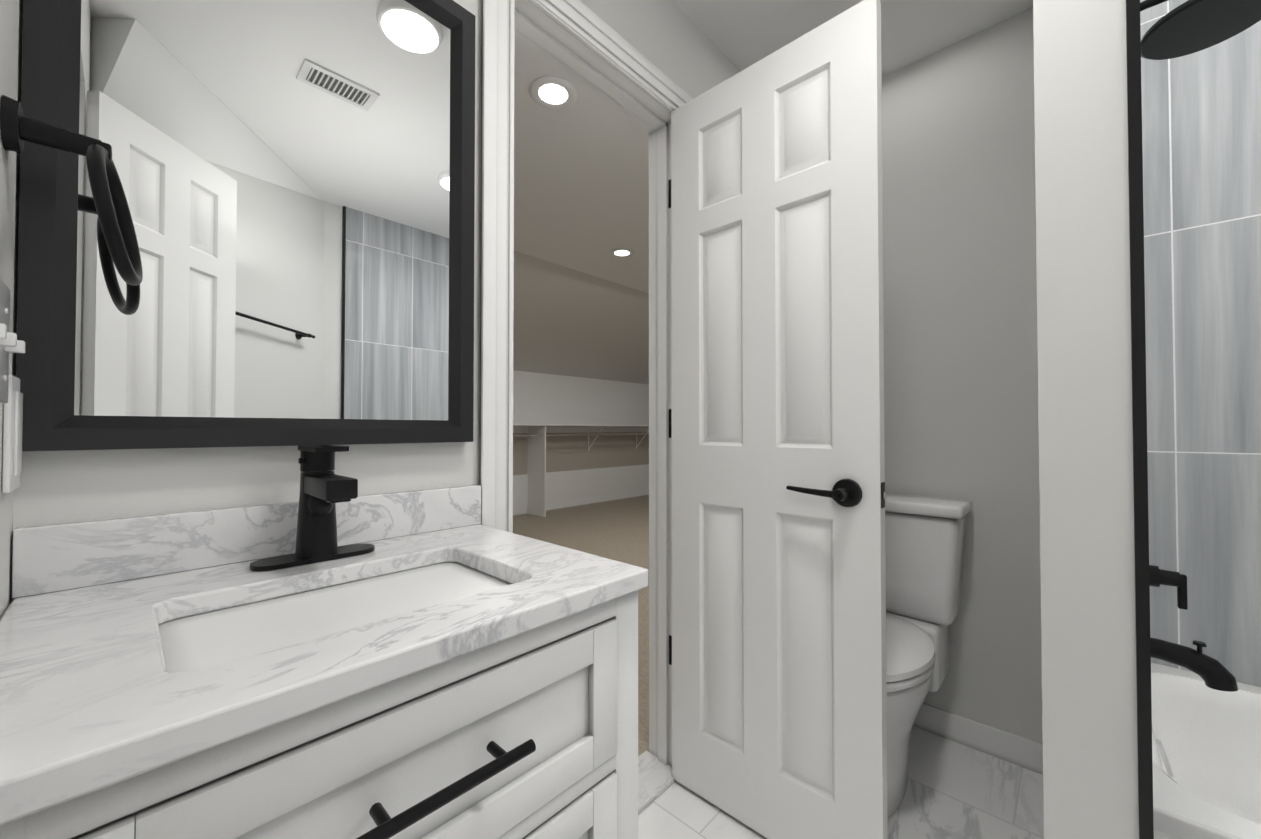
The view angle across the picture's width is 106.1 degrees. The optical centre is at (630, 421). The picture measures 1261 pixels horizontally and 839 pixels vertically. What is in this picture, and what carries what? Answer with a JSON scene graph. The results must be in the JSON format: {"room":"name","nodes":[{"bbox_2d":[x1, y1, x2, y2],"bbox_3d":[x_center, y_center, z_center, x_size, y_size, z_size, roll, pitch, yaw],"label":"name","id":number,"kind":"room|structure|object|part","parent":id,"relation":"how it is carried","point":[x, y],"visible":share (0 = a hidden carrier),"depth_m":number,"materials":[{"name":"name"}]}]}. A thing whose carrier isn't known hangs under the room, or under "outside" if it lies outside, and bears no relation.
{"room":"bathroom","nodes":[
{"label":"bathroom","id":0,"kind":"room"},
{"bbox_2d":[0,0,22,618],"bbox_3d":[-0.165,-0.139,-0.044,1.620,2.400,0.120,-1,-1,43],"label":"wall","id":1,"kind":"structure","parent":0,"point":[11,22],"depth_m":0.51,"materials":[{"name":"white paint"}]},
{"bbox_2d":[2,374,22,493],"bbox_3d":[-0.676,0.013,0.520,0.072,0.125,0.008,-1,-1,43],"label":"electrical outlet plate","id":2,"kind":"object","parent":1,"relation":"attached to","point":[12,439],"visible":0.96,"depth_m":0.50,"materials":[{"name":"white plastic"}]},
{"bbox_2d":[0,278,24,403],"bbox_3d":[-0.571,-0.078,0.429,0.164,0.117,0.018,-1,-1,43],"label":"switch plate","id":3,"kind":"object","parent":1,"relation":"attached to","point":[10,342],"visible":1,"depth_m":0.46,"materials":[{"name":"grey plastic"}]},
{"bbox_2d":[0,95,142,285],"bbox_3d":[-0.598,-0.243,0.514,0.138,0.170,0.100,-1,-1,43],"label":"towel ring","id":4,"kind":"object","parent":1,"relation":"attached to","point":[17,128],"visible":1,"depth_m":0.49,"materials":[{"name":"black metal"}]},
{"bbox_2d":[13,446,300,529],"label":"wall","id":5,"kind":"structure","parent":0,"point":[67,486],"depth_m":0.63,"materials":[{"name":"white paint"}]},
{"bbox_2d":[332,0,479,495],"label":"wall","id":6,"kind":"structure","parent":0,"point":[398,467],"depth_m":0.91,"materials":[{"name":"white paint"}]},
{"bbox_2d":[16,0,474,450],"bbox_3d":[-0.512,-0.391,0.752,0.028,0.855,0.557,-1,-1,43],"label":"mirror","id":7,"kind":"object","parent":6,"relation":"attached to","point":[297,178],"visible":0.95,"depth_m":0.70,"materials":[{"name":"black mirror"}]},
{"bbox_2d":[477,0,692,532],"bbox_3d":[-0.049,0.021,1.249,0.021,2.120,0.760,-1,-1,43],"label":"trim","id":8,"kind":"structure","parent":6,"relation":"attached to","point":[587,27],"depth_m":1.00,"materials":[{"name":"paint"}]},
{"bbox_2d":[515,0,671,765],"bbox_3d":[-0.101,0.052,1.296,0.120,2.060,0.640,-1,-1,43],"label":"door frame","id":9,"kind":"structure","parent":6,"relation":"attached to","point":[544,37],"depth_m":1.50,"materials":[{"name":"paint"}]},
{"bbox_2d":[668,179,671,664],"bbox_3d":[0.135,-0.006,1.483,0.042,1.530,0.009,-1,-1,43],"label":"closet door hinges","id":10,"kind":"object","parent":9,"relation":"attached to","point":[670,427],"visible":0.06,"depth_m":1.49,"materials":[{"name":"black"}]},
{"bbox_2d":[671,0,887,838],"bbox_3d":[0.353,0.056,1.257,0.590,2.030,0.167,-1,-1,43],"label":"closet door","id":11,"kind":"structure","parent":9,"relation":"attached to","point":[779,693],"depth_m":1.20,"materials":[{"name":"paint"}]},
{"bbox_2d":[513,495,648,755],"bbox_3d":[-0.074,1.154,4.384,4.080,0.068,8.700,-1,-1,43],"label":"floor","id":12,"kind":"structure","parent":0,"point":[616,530],"depth_m":4.70,"materials":[{"name":"beige carpet"}]},
{"bbox_2d":[513,370,648,516],"bbox_3d":[-1.353,0.249,5.592,0.379,1.776,8.480,-1,-1,43],"label":"closet shelf","id":13,"kind":"object","parent":12,"relation":"on","point":[549,469],"visible":0.25,"depth_m":6.49,"materials":[{"name":"white wood"}]},
{"bbox_2d":[513,433,648,436],"bbox_3d":[-1.273,0.155,5.519,0.030,0.030,8.480,-1,-1,43],"label":"rail","id":14,"kind":"object","parent":13,"relation":"attached to","point":[583,434],"visible":0.23,"depth_m":6.21,"materials":[{"name":"wood"}]},
{"bbox_2d":[513,251,648,383],"bbox_3d":[-0.816,-0.984,5.109,2.050,0.755,8.700,-1,-1,43],"label":"ceiling slope","id":15,"kind":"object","parent":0,"point":[570,322],"visible":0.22,"depth_m":5.01,"materials":[{"name":"white paint"}]},
{"bbox_2d":[580,0,739,98],"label":"wall","id":16,"kind":"structure","parent":0,"point":[675,44],"depth_m":1.47,"materials":[{"name":"white paint"}]},
{"bbox_2d":[514,0,1032,292],"bbox_3d":[1.609,-1.345,2.847,4.590,0.100,8.700,-1,-1,43],"label":"ceiling","id":17,"kind":"structure","parent":0,"point":[581,183],"depth_m":2.15,"materials":[{"name":"white paint"}]},
{"bbox_2d":[529,76,576,109],"bbox_3d":[-0.307,-1.304,1.887,0.188,0.010,0.188,-1,-1,43],"label":"recessed light","id":18,"kind":"object","parent":17,"relation":"in","point":[553,92],"visible":1,"depth_m":1.88,"materials":[{"name":"white plastic"}]},
{"bbox_2d":[610,248,633,257],"bbox_3d":[-0.064,-1.279,3.589,0.188,0.010,0.188,-1,-1,43],"label":"recessed light","id":19,"kind":"object","parent":17,"relation":"in","point":[621,252],"visible":1,"depth_m":3.58,"materials":[{"name":"white plastic"}]},
{"bbox_2d":[638,726,1043,838],"bbox_3d":[0.828,1.100,0.488,2.560,0.060,2.280,-1,-1,43],"label":"floor","id":20,"kind":"structure","parent":0,"point":[956,790],"depth_m":1.34,"materials":[{"name":"tile"}]},
{"bbox_2d":[0,445,647,838],"bbox_3d":[-0.334,0.552,0.587,0.493,1.038,0.581,-1,-1,43],"label":"bathroom vanity","id":21,"kind":"object","parent":20,"relation":"on","point":[328,655],"visible":1,"depth_m":0.48,"materials":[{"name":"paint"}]},
{"bbox_2d":[250,445,374,570],"bbox_3d":[-0.431,0.118,0.672,0.144,0.167,0.156,-1,-1,43],"label":"faucet","id":22,"kind":"object","parent":21,"relation":"on","point":[317,549],"depth_m":0.68,"materials":[{"name":"black metal"}]},
{"bbox_3d":[-0.168,0.562,0.430,0.036,0.472,0.170,-1,-1,43],"label":"handle","id":23,"kind":"part","parent":21,"relation":"part of","materials":[{"name":"black metal"}]},
{"bbox_2d":[638,751,675,813],"bbox_3d":[-0.101,1.075,1.281,0.144,0.014,0.600,-1,-1,43],"label":"sill","id":24,"kind":"structure","parent":20,"relation":"on","point":[655,779],"depth_m":1.42,"materials":[{"name":"stone"}]},
{"bbox_2d":[885,493,972,817],"bbox_3d":[0.733,0.670,1.469,0.456,0.828,0.695,-1,-1,43],"label":"toilet","id":25,"kind":"object","parent":20,"relation":"on","point":[924,545],"visible":0.46,"depth_m":1.47,"materials":[{"name":"ceramic"}]},
{"bbox_2d":[1151,663,1260,838],"bbox_3d":[1.615,0.862,0.625,1.325,0.420,0.742,-1,-1,43],"label":"bathtub","id":26,"kind":"object","parent":20,"relation":"on","point":[1206,751],"visible":0.6,"depth_m":1.16,"materials":[{"name":"ceramic"}]},
{"bbox_2d":[882,7,1042,743],"bbox_3d":[1.566,-0.118,1.295,2.560,2.400,0.120,-1,-1,43],"label":"wall","id":27,"kind":"structure","parent":0,"point":[961,419],"depth_m":1.59,"materials":[{"name":"white paint"}]},
{"bbox_2d":[913,703,1042,773],"bbox_3d":[0.979,1.043,1.734,0.840,0.090,0.013,-1,-1,43],"label":"baseboard","id":28,"kind":"structure","parent":27,"relation":"attached to","point":[1024,752],"depth_m":1.55,"materials":[{"name":"paint"}]},
{"bbox_2d":[1140,0,1260,686],"bbox_3d":[1.878,-0.124,0.913,1.342,2.400,0.012,-1,-1,43],"label":"wall tile","id":29,"kind":"structure","parent":27,"relation":"attached to","point":[1201,130],"depth_m":1.25,"materials":[{"name":"grey tile"}]},
{"bbox_2d":[1033,0,1138,838],"bbox_3d":[1.036,-0.121,1.093,0.110,2.400,0.900,-1,-1,43],"label":"wall","id":30,"kind":"structure","parent":0,"point":[1089,674],"depth_m":0.76,"materials":[{"name":"white paint"}]},
{"bbox_2d":[1126,0,1153,838],"bbox_3d":[1.208,-0.135,0.206,0.016,2.400,1.366,1,-1,-40],"label":"trim","id":31,"kind":"structure","parent":30,"relation":"attached to","point":[1140,475],"depth_m":0.72,"materials":[{"name":"black metal"}]},
{"bbox_3d":[1.076,-0.122,1.047,0.012,2.400,0.888,-1,-1,43],"label":"wall tiles","id":32,"kind":"structure","parent":30,"relation":"attached to","visible":0},
{"bbox_2d":[1149,565,1187,609],"bbox_3d":[1.166,0.343,1.056,0.096,0.150,0.150,-1,-1,43],"label":"tub valve","id":33,"kind":"object","parent":32,"relation":"attached to","point":[1158,577],"visible":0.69,"depth_m":1.03,"materials":[{"name":"black metal"}]},
{"bbox_2d":[1150,637,1237,691],"bbox_3d":[1.191,0.514,1.031,0.163,0.088,0.060,-1,-1,43],"label":"tub spout","id":34,"kind":"object","parent":32,"relation":"attached to","point":[1213,673],"visible":0.65,"depth_m":1.00,"materials":[{"name":"black metal"}]},
{"bbox_2d":[1140,0,1260,59],"bbox_3d":[1.220,-0.909,1.025,0.243,0.122,0.206,-1,-1,43],"label":"shower head","id":35,"kind":"object","parent":32,"relation":"attached to","point":[1188,27],"visible":0.9,"depth_m":1.02},
{"bbox_3d":[-0.031,-0.072,4.361,4.200,2.400,8.700,-1,-1,43],"label":"wall","id":36,"kind":"structure","parent":0,"visible":0},
{"bbox_2d":[513,489,648,515],"bbox_3d":[-1.487,1.094,5.705,0.014,0.092,8.500,-1,-1,43],"label":"baseboard","id":37,"kind":"structure","parent":36,"relation":"attached to","point":[564,504],"depth_m":6.61,"materials":[{"name":"paint"}]}
]}

